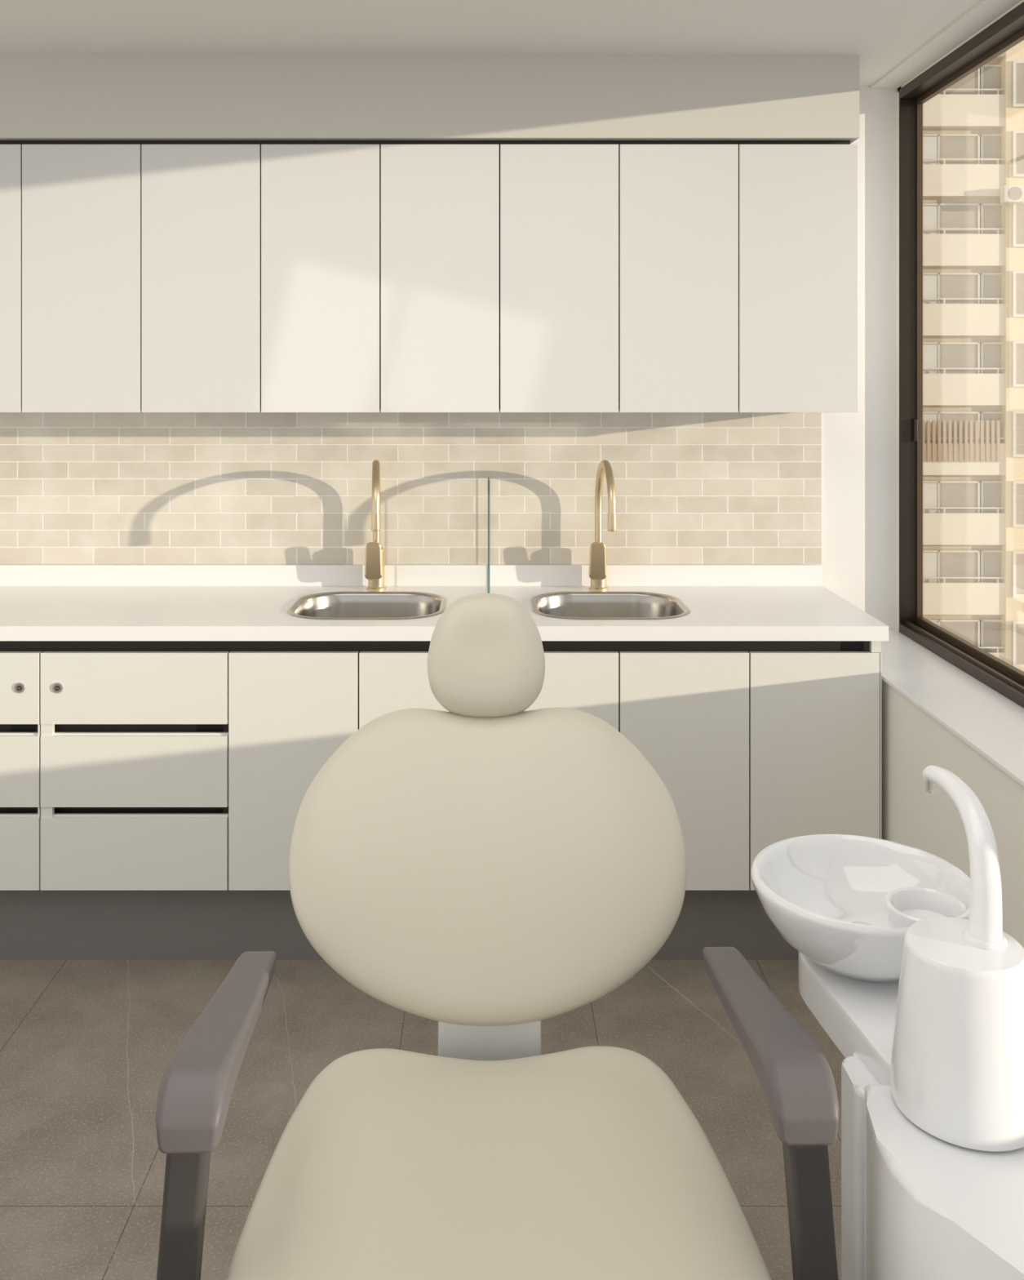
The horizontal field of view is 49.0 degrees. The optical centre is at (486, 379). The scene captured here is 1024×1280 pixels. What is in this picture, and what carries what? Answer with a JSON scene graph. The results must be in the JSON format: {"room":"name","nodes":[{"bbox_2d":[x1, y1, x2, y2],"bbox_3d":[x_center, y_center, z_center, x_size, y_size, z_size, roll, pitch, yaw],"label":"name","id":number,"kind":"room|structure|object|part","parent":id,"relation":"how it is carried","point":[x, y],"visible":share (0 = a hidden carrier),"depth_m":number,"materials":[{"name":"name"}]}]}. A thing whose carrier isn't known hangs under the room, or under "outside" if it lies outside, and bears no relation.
{"room":"dental clinic","nodes":[
{"label":"dental clinic","id":0,"kind":"room"},
{"bbox_2d":[367,546,386,591],"bbox_3d":[-0.337,0.573,3.430,0.058,0.130,0.058,0,0,-2],"label":"handle","id":1,"kind":"object","parent":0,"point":[375,571],"depth_m":3.40,"materials":[{"name":"gold metal"}]},
{"bbox_2d":[0,960,844,1279],"bbox_3d":[-0.928,1.590,1.050,4.543,0.100,5.100,0,0,0],"label":"floor","id":2,"kind":"structure","parent":0,"point":[87,1046],"depth_m":2.49,"materials":[{"name":"tile"}]},
{"bbox_2d":[0,888,798,959],"bbox_3d":[-0.586,1.436,2.993,3.229,0.208,0.015,0,0,0],"label":"plinth","id":3,"kind":"object","parent":2,"relation":"on","point":[35,925],"visible":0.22,"depth_m":2.98,"materials":[{"name":"grey laminate"}]},
{"bbox_2d":[155,593,839,1279],"bbox_3d":[0.015,0.960,1.161,0.779,1.159,1.771,0,0,-1],"label":"dental chair","id":4,"kind":"object","parent":2,"relation":"on","point":[488,868],"visible":1,"depth_m":1.57,"materials":[{"name":"beige leather"}]},
{"bbox_3d":[-0.282,0.986,1.248,0.190,0.348,0.060,0,0,-1],"label":"armrest post","id":5,"kind":"part","parent":4,"relation":"part of","materials":[{"name":"grey plastic"}]},
{"bbox_3d":[-0.326,0.814,1.430,0.075,0.104,0.463,0,0,-1],"label":"armrest","id":6,"kind":"part","parent":4,"relation":"part of","materials":[{"name":"grey plastic"}]},
{"bbox_3d":[0.002,0.766,1.813,0.639,0.396,0.318,0,0,-1],"label":"backrest","id":7,"kind":"part","parent":4,"relation":"part of","materials":[{"name":"beige leather"}]},
{"bbox_3d":[0.013,1.019,1.222,0.617,0.102,0.923,0,0,-1],"label":"seat","id":8,"kind":"part","parent":4,"relation":"part of","materials":[{"name":"beige leather"}]},
{"bbox_3d":[0.344,0.814,1.443,0.075,0.104,0.463,0,0,-1],"label":"armrest","id":9,"kind":"part","parent":4,"relation":"part of","materials":[{"name":"grey plastic"}]},
{"bbox_3d":[0.308,0.986,1.259,0.190,0.348,0.060,0,0,-1],"label":"armrest post","id":10,"kind":"part","parent":4,"relation":"part of","materials":[{"name":"grey plastic"}]},
{"bbox_2d":[751,764,1023,1279],"bbox_3d":[0.681,1.019,1.244,0.608,1.043,0.988,0,0,0],"label":"dental spittoon unit","id":11,"kind":"object","parent":2,"relation":"on","point":[908,963],"visible":1,"depth_m":1.27,"materials":[{"name":"white plastic"}]},
{"bbox_3d":[0.535,0.850,1.493,0.180,0.071,0.395,0,0,0],"label":"bowl arm","id":12,"kind":"part","parent":11,"relation":"part of","materials":[{"name":"white plastic"}]},
{"bbox_2d":[751,834,970,981],"bbox_3d":[0.530,0.758,1.585,0.307,0.115,0.307,0,0,0],"label":"bowl","id":13,"kind":"object","parent":11,"relation":"on","point":[848,904],"depth_m":1.62,"materials":[{"name":"white ceramic"}]},
{"bbox_2d":[884,887,967,927],"bbox_3d":[0.598,0.740,1.528,0.108,0.056,0.108,0,0,0],"label":"cup","id":14,"kind":"object","parent":11,"relation":"on","point":[904,906],"depth_m":1.56,"materials":[{"name":"white ceramic"}]},
{"bbox_3d":[0.583,0.572,1.378,0.039,0.149,0.214,0,0,6],"label":"water spout","id":15,"kind":"part","parent":11,"relation":"part of","materials":[{"name":"white plastic"}]},
{"bbox_2d":[0,85,897,630],"bbox_3d":[-0.928,0.312,3.550,4.543,2.456,0.100,0,0,0],"label":"wall","id":16,"kind":"structure","parent":0,"point":[860,449],"depth_m":3.50,"materials":[{"name":"paint"}]},
{"bbox_2d":[0,144,22,412],"bbox_3d":[-1.487,-0.287,3.333,0.338,0.759,0.307,0,0,0],"label":"upper cabinet","id":17,"kind":"object","parent":16,"relation":"attached to","point":[11,155],"visible":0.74,"depth_m":3.18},
{"bbox_2d":[0,640,44,890],"bbox_3d":[-1.411,1.004,3.204,0.491,0.654,0.562,0,0,0],"label":"base cabinet","id":18,"kind":"object","parent":16,"relation":"attached to","point":[20,660],"visible":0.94,"depth_m":2.93,"materials":[{"name":"white laminate"}]},
{"bbox_3d":[-1.411,1.236,2.939,0.487,0.189,0.019,0,0,0],"label":"drawer","id":19,"kind":"part","parent":18,"relation":"part of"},
{"bbox_3d":[-1.411,1.022,2.939,0.487,0.186,0.019,0,0,0],"label":"drawer","id":20,"kind":"part","parent":18,"relation":"part of","materials":[{"name":"white laminate"}]},
{"bbox_3d":[-1.411,0.805,2.939,0.487,0.186,0.019,0,0,0],"label":"drawer","id":21,"kind":"part","parent":18,"relation":"part of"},
{"bbox_2d":[22,144,142,412],"bbox_3d":[-1.148,-0.287,3.333,0.338,0.759,0.307,0,0,0],"label":"upper cabinet","id":22,"kind":"object","parent":16,"relation":"attached to","point":[82,204],"visible":0.89,"depth_m":3.18,"materials":[{"name":"white laminate"}]},
{"bbox_2d":[40,640,231,890],"bbox_3d":[-0.920,1.004,3.204,0.491,0.654,0.562,0,0,0],"label":"base cabinet","id":23,"kind":"object","parent":16,"relation":"attached to","point":[135,734],"visible":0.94,"depth_m":2.93,"materials":[{"name":"white laminate"}]},
{"bbox_3d":[-0.920,1.236,2.939,0.487,0.189,0.019,0,0,0],"label":"drawer","id":24,"kind":"part","parent":23,"relation":"part of","materials":[{"name":"white laminate"}]},
{"bbox_3d":[-0.920,1.022,2.939,0.487,0.186,0.019,0,0,0],"label":"drawer","id":25,"kind":"part","parent":23,"relation":"part of","materials":[{"name":"white laminate"}]},
{"bbox_3d":[-0.920,0.805,2.939,0.487,0.186,0.019,0,0,0],"label":"drawer","id":26,"kind":"part","parent":23,"relation":"part of","materials":[{"name":"white laminate"}]},
{"bbox_2d":[142,144,261,412],"bbox_3d":[-0.810,-0.287,3.333,0.338,0.759,0.307,0,0,0],"label":"upper cabinet","id":27,"kind":"object","parent":16,"relation":"attached to","point":[202,203],"visible":0.88,"depth_m":3.18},
{"bbox_2d":[228,640,359,890],"bbox_3d":[-0.505,1.004,3.208,0.340,0.654,0.555,0,0,0],"label":"base cabinet","id":28,"kind":"object","parent":16,"relation":"attached to","point":[292,704],"visible":0.64,"depth_m":2.93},
{"bbox_2d":[0,564,888,640],"bbox_3d":[-0.580,0.625,3.199,3.241,0.103,0.578,0,0,0],"label":"countertop","id":29,"kind":"structure","parent":28,"relation":"on","point":[38,602],"depth_m":3.29,"materials":[{"name":"white stone"}]},
{"bbox_2d":[287,591,447,619],"bbox_3d":[-0.334,0.711,3.185,0.439,0.154,0.389,0,0,0],"label":"sink","id":30,"kind":"object","parent":29,"relation":"in","point":[341,605],"visible":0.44,"depth_m":3.35,"materials":[{"name":"metal"}]},
{"bbox_2d":[364,459,386,591],"bbox_3d":[-0.335,0.436,3.308,0.062,0.403,0.302,0,0,-2],"label":"tap","id":31,"kind":"object","parent":29,"relation":"on","point":[375,553],"visible":1,"depth_m":3.38,"materials":[{"name":"gold metal"}]},
{"bbox_3d":[-0.342,0.546,3.389,0.053,0.114,0.022,0,0,-2],"label":"lever","id":32,"kind":"part","parent":31,"relation":"part of","materials":[{"name":"gold metal"}]},
{"bbox_3d":[-0.325,0.376,3.300,0.023,0.283,0.285,0,0,-5],"label":"spout","id":33,"kind":"part","parent":31,"relation":"part of","materials":[{"name":"gold metal"}]},
{"bbox_2d":[488,477,489,593],"bbox_3d":[0.006,0.469,3.415,0.006,0.336,0.118,0,0,0],"label":"divider","id":34,"kind":"object","parent":29,"relation":"on","point":[488,477],"visible":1,"depth_m":3.36,"materials":[{"name":"clear glass"}]},
{"bbox_2d":[588,459,617,591],"bbox_3d":[0.338,0.436,3.308,0.062,0.403,0.302,0,0,1],"label":"tap","id":35,"kind":"object","parent":29,"relation":"on","point":[597,556],"visible":1,"depth_m":3.38,"materials":[{"name":"gold metal"}]},
{"bbox_3d":[0.335,0.546,3.389,0.053,0.114,0.022,0,0,1],"label":"lever","id":36,"kind":"part","parent":35,"relation":"part of","materials":[{"name":"gold metal"}]},
{"bbox_3d":[0.347,0.376,3.300,0.023,0.283,0.285,0,0,-3],"label":"spout","id":37,"kind":"part","parent":35,"relation":"part of","materials":[{"name":"gold metal"}]},
{"bbox_2d":[530,591,690,619],"bbox_3d":[0.345,0.711,3.185,0.439,0.154,0.389,0,0,0],"label":"sink","id":38,"kind":"object","parent":29,"relation":"in","point":[571,605],"visible":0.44,"depth_m":3.35,"materials":[{"name":"metal"}]},
{"bbox_2d":[261,144,381,412],"bbox_3d":[-0.471,-0.287,3.333,0.338,0.759,0.307,0,0,0],"label":"upper cabinet","id":39,"kind":"object","parent":16,"relation":"attached to","point":[321,204],"visible":0.9,"depth_m":3.18,"materials":[{"name":"white laminate"}]},
{"bbox_2d":[359,640,449,728],"bbox_3d":[-0.165,1.004,3.208,0.340,0.654,0.555,0,0,0],"label":"base cabinet","id":40,"kind":"object","parent":16,"relation":"attached to","point":[393,676],"visible":0.28,"depth_m":2.93,"materials":[{"name":"white laminate"}]},
{"bbox_2d":[0,411,822,564],"bbox_3d":[-0.680,0.306,3.494,3.439,0.532,0.010,0,0,0],"label":"backsplash","id":41,"kind":"structure","parent":16,"relation":"attached to","point":[76,487],"depth_m":3.49,"materials":[{"name":"tile"}]},
{"bbox_2d":[381,144,499,412],"bbox_3d":[-0.133,-0.287,3.333,0.338,0.759,0.307,0,0,0],"label":"upper cabinet","id":42,"kind":"object","parent":16,"relation":"attached to","point":[440,203],"visible":1,"depth_m":3.18,"materials":[{"name":"white laminate"}]},
{"bbox_2d":[499,144,618,412],"bbox_3d":[0.206,-0.287,3.333,0.338,0.759,0.307,0,0,0],"label":"upper cabinet","id":43,"kind":"object","parent":16,"relation":"attached to","point":[559,203],"visible":0.98,"depth_m":3.18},
{"bbox_2d":[524,640,618,730],"bbox_3d":[0.176,1.004,3.208,0.340,0.654,0.555,0,0,0],"label":"base cabinet","id":44,"kind":"object","parent":16,"relation":"attached to","point":[583,676],"visible":0.23,"depth_m":2.93,"materials":[{"name":"white laminate"}]},
{"bbox_2d":[618,144,738,412],"bbox_3d":[0.544,-0.287,3.333,0.338,0.759,0.307,0,0,0],"label":"upper cabinet","id":45,"kind":"object","parent":16,"relation":"attached to","point":[678,204],"visible":0.88,"depth_m":3.18,"materials":[{"name":"white laminate"}]},
{"bbox_2d":[617,640,749,890],"bbox_3d":[0.516,1.004,3.208,0.340,0.654,0.555,0,0,0],"label":"base cabinet","id":46,"kind":"object","parent":16,"relation":"attached to","point":[684,705],"visible":0.63,"depth_m":2.93,"materials":[{"name":"white laminate"}]},
{"bbox_2d":[738,144,857,412],"bbox_3d":[0.883,-0.287,3.333,0.339,0.759,0.307,0,0,0],"label":"upper cabinet","id":47,"kind":"object","parent":16,"relation":"attached to","point":[798,203],"visible":0.88,"depth_m":3.18,"materials":[{"name":"white laminate"}]},
{"bbox_2d":[746,640,881,890],"bbox_3d":[0.858,1.004,3.208,0.343,0.654,0.555,0,0,0],"label":"base cabinet","id":48,"kind":"object","parent":16,"relation":"attached to","point":[815,706],"visible":0.67,"depth_m":2.93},
{"bbox_3d":[1.028,1.022,3.205,0.003,0.619,0.550,0,0,0],"label":"panel","id":49,"kind":"part","parent":48,"relation":"part of","materials":[{"name":"white laminate"}]},
{"bbox_2d":[0,0,982,85],"bbox_3d":[-0.928,-0.988,1.050,4.543,0.144,5.100,0,0,0],"label":"ceiling","id":50,"kind":"structure","parent":0,"point":[883,33],"depth_m":2.90,"materials":[{"name":"paint"}]},
{"bbox_2d":[0,54,859,143],"bbox_3d":[-1.075,-0.799,3.332,4.250,0.234,0.334,0,0,0],"label":"bulkhead","id":51,"kind":"object","parent":50,"relation":"attached to","point":[43,97],"visible":0.78,"depth_m":3.17,"materials":[{"name":"paint"}]},
{"bbox_2d":[0,140,850,148],"bbox_3d":[-0.983,-0.674,3.345,4.035,0.014,0.290,0,0,0],"label":"strip","id":52,"kind":"object","parent":51,"relation":"attached to","point":[2,142],"visible":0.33,"depth_m":3.20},
{"bbox_2d":[589,548,608,591],"bbox_3d":[0.341,0.573,3.430,0.058,0.130,0.058,0,0,1],"label":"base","id":53,"kind":"object","parent":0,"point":[597,571],"depth_m":3.39,"materials":[{"name":"gold metal"}]},
{"bbox_2d":[881,0,1023,948],"bbox_3d":[1.196,0.312,1.000,0.293,2.456,5.000,0,0,0],"label":"wall","id":54,"kind":"structure","parent":0,"point":[913,740],"depth_m":2.64,"materials":[{"name":"paint"}]},
{"bbox_2d":[870,0,1022,88],"bbox_3d":[1.237,-0.912,1.000,0.086,0.008,4.999,0,0,0],"label":"trim","id":55,"kind":"structure","parent":54,"relation":"attached to","point":[985,11],"depth_m":3.01,"materials":[{"name":"paint"}]},
{"bbox_2d":[881,630,1023,786],"bbox_3d":[1.170,0.784,1.000,0.260,0.012,4.999,0,0,0],"label":"ledge","id":56,"kind":"object","parent":54,"relation":"attached to","point":[988,722],"depth_m":2.73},
{"bbox_2d":[899,1,1023,707],"bbox_3d":[1.308,-0.059,2.485,0.071,1.675,1.970,0,0,0],"label":"window","id":57,"kind":"structure","parent":54,"relation":"in","point":[1008,31],"depth_m":3.45,"materials":[{"name":"brown metal"}]},
{"label":"outside","id":58,"kind":"structure","parent":0,"visible":0},
{"bbox_3d":[30.000,15.640,32.500,100.000,0.200,55.000,0,0,0],"label":"ground","id":59,"kind":"structure","parent":58,"visible":0},
{"bbox_2d":[923,40,1023,671],"bbox_3d":[24.000,-1.680,50.290,28.000,34.440,9.420,0,0,0],"label":"apartment building","id":60,"kind":"structure","parent":59,"relation":"on","point":[974,128],"depth_m":46.20,"materials":[{"name":"concrete"}]},
{"bbox_2d":[923,136,937,164],"bbox_3d":[18.305,-8.970,46.515,0.710,2.200,0.030,0,0,0],"label":"curtain","id":61,"kind":"object","parent":60,"relation":"hanging from","point":[930,143],"depth_m":46.50,"materials":[{"name":"white fabric"}]},
{"bbox_2d":[923,205,937,234],"bbox_3d":[18.305,-6.100,46.515,0.710,2.200,0.030,0,0,0],"label":"curtain","id":62,"kind":"object","parent":60,"relation":"hanging from","point":[930,212],"depth_m":46.50,"materials":[{"name":"white fabric"}]},
{"bbox_2d":[923,275,937,303],"bbox_3d":[18.305,-3.230,46.515,0.710,2.200,0.030,0,0,0],"label":"curtain","id":63,"kind":"object","parent":60,"relation":"hanging from","point":[930,282],"depth_m":46.50,"materials":[{"name":"white fabric"}]},
{"bbox_2d":[923,344,937,373],"bbox_3d":[18.305,-0.360,46.515,0.710,2.200,0.030,0,0,0],"label":"curtain","id":64,"kind":"object","parent":60,"relation":"hanging from","point":[930,351],"depth_m":46.50,"materials":[{"name":"white fabric"}]},
{"bbox_2d":[923,413,937,443],"bbox_3d":[18.305,2.510,46.515,0.710,2.200,0.030,0,0,0],"label":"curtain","id":65,"kind":"object","parent":60,"relation":"hanging from","point":[926,417],"depth_m":46.50,"materials":[{"name":"white fabric"}]},
{"bbox_2d":[923,483,937,512],"bbox_3d":[18.305,5.380,46.515,0.710,2.200,0.030,0,0,0],"label":"curtain","id":66,"kind":"object","parent":60,"relation":"hanging from","point":[930,490],"depth_m":46.50,"materials":[{"name":"white fabric"}]},
{"bbox_2d":[923,552,937,582],"bbox_3d":[18.305,8.250,46.515,0.710,2.200,0.030,0,0,0],"label":"curtain","id":67,"kind":"object","parent":60,"relation":"hanging from","point":[930,559],"depth_m":46.50,"materials":[{"name":"white fabric"}]},
{"bbox_3d":[24.000,-8.990,46.250,28.000,0.240,0.060,0,0,0],"label":"balcony rail","id":68,"kind":"part","parent":60,"relation":"part of","materials":[{"name":"white metal"}]},
{"bbox_3d":[24.000,-6.120,46.250,28.000,0.240,0.060,0,0,0],"label":"balcony rail","id":69,"kind":"part","parent":60,"relation":"part of","materials":[{"name":"white metal"}]},
{"bbox_3d":[24.000,-3.250,46.250,28.000,0.240,0.060,0,0,0],"label":"balcony rail","id":70,"kind":"part","parent":60,"relation":"part of","materials":[{"name":"white metal"}]},
{"bbox_3d":[24.000,-0.380,46.250,28.000,0.240,0.060,0,0,0],"label":"balcony rail","id":71,"kind":"part","parent":60,"relation":"part of","materials":[{"name":"white metal"}]},
{"bbox_3d":[24.000,5.360,46.250,28.000,0.240,0.060,0,0,0],"label":"balcony rail","id":72,"kind":"part","parent":60,"relation":"part of","materials":[{"name":"white metal"}]},
{"bbox_3d":[24.000,8.230,46.250,28.000,0.240,0.060,0,0,0],"label":"balcony rail","id":73,"kind":"part","parent":60,"relation":"part of","materials":[{"name":"white metal"}]},
{"bbox_3d":[24.000,2.490,46.250,28.000,0.240,0.060,0,0,0],"label":"balcony rail","id":74,"kind":"part","parent":60,"relation":"part of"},
{"bbox_3d":[24.000,-11.860,46.250,28.000,0.240,0.060,0,0,0],"label":"balcony rail","id":75,"kind":"part","parent":60,"relation":"part of","materials":[{"name":"white metal"}]},
{"bbox_3d":[24.000,11.100,46.250,28.000,0.240,0.060,0,0,0],"label":"balcony rail","id":76,"kind":"part","parent":60,"relation":"part of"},
{"bbox_2d":[1008,186,1022,199],"bbox_3d":[21.450,-7.570,45.590,0.540,0.540,0.020,0,0,0],"label":"fan grille","id":77,"kind":"object","parent":60,"relation":"attached to","point":[1015,193],"depth_m":45.58,"materials":[{"name":"beige metal"}]}
]}

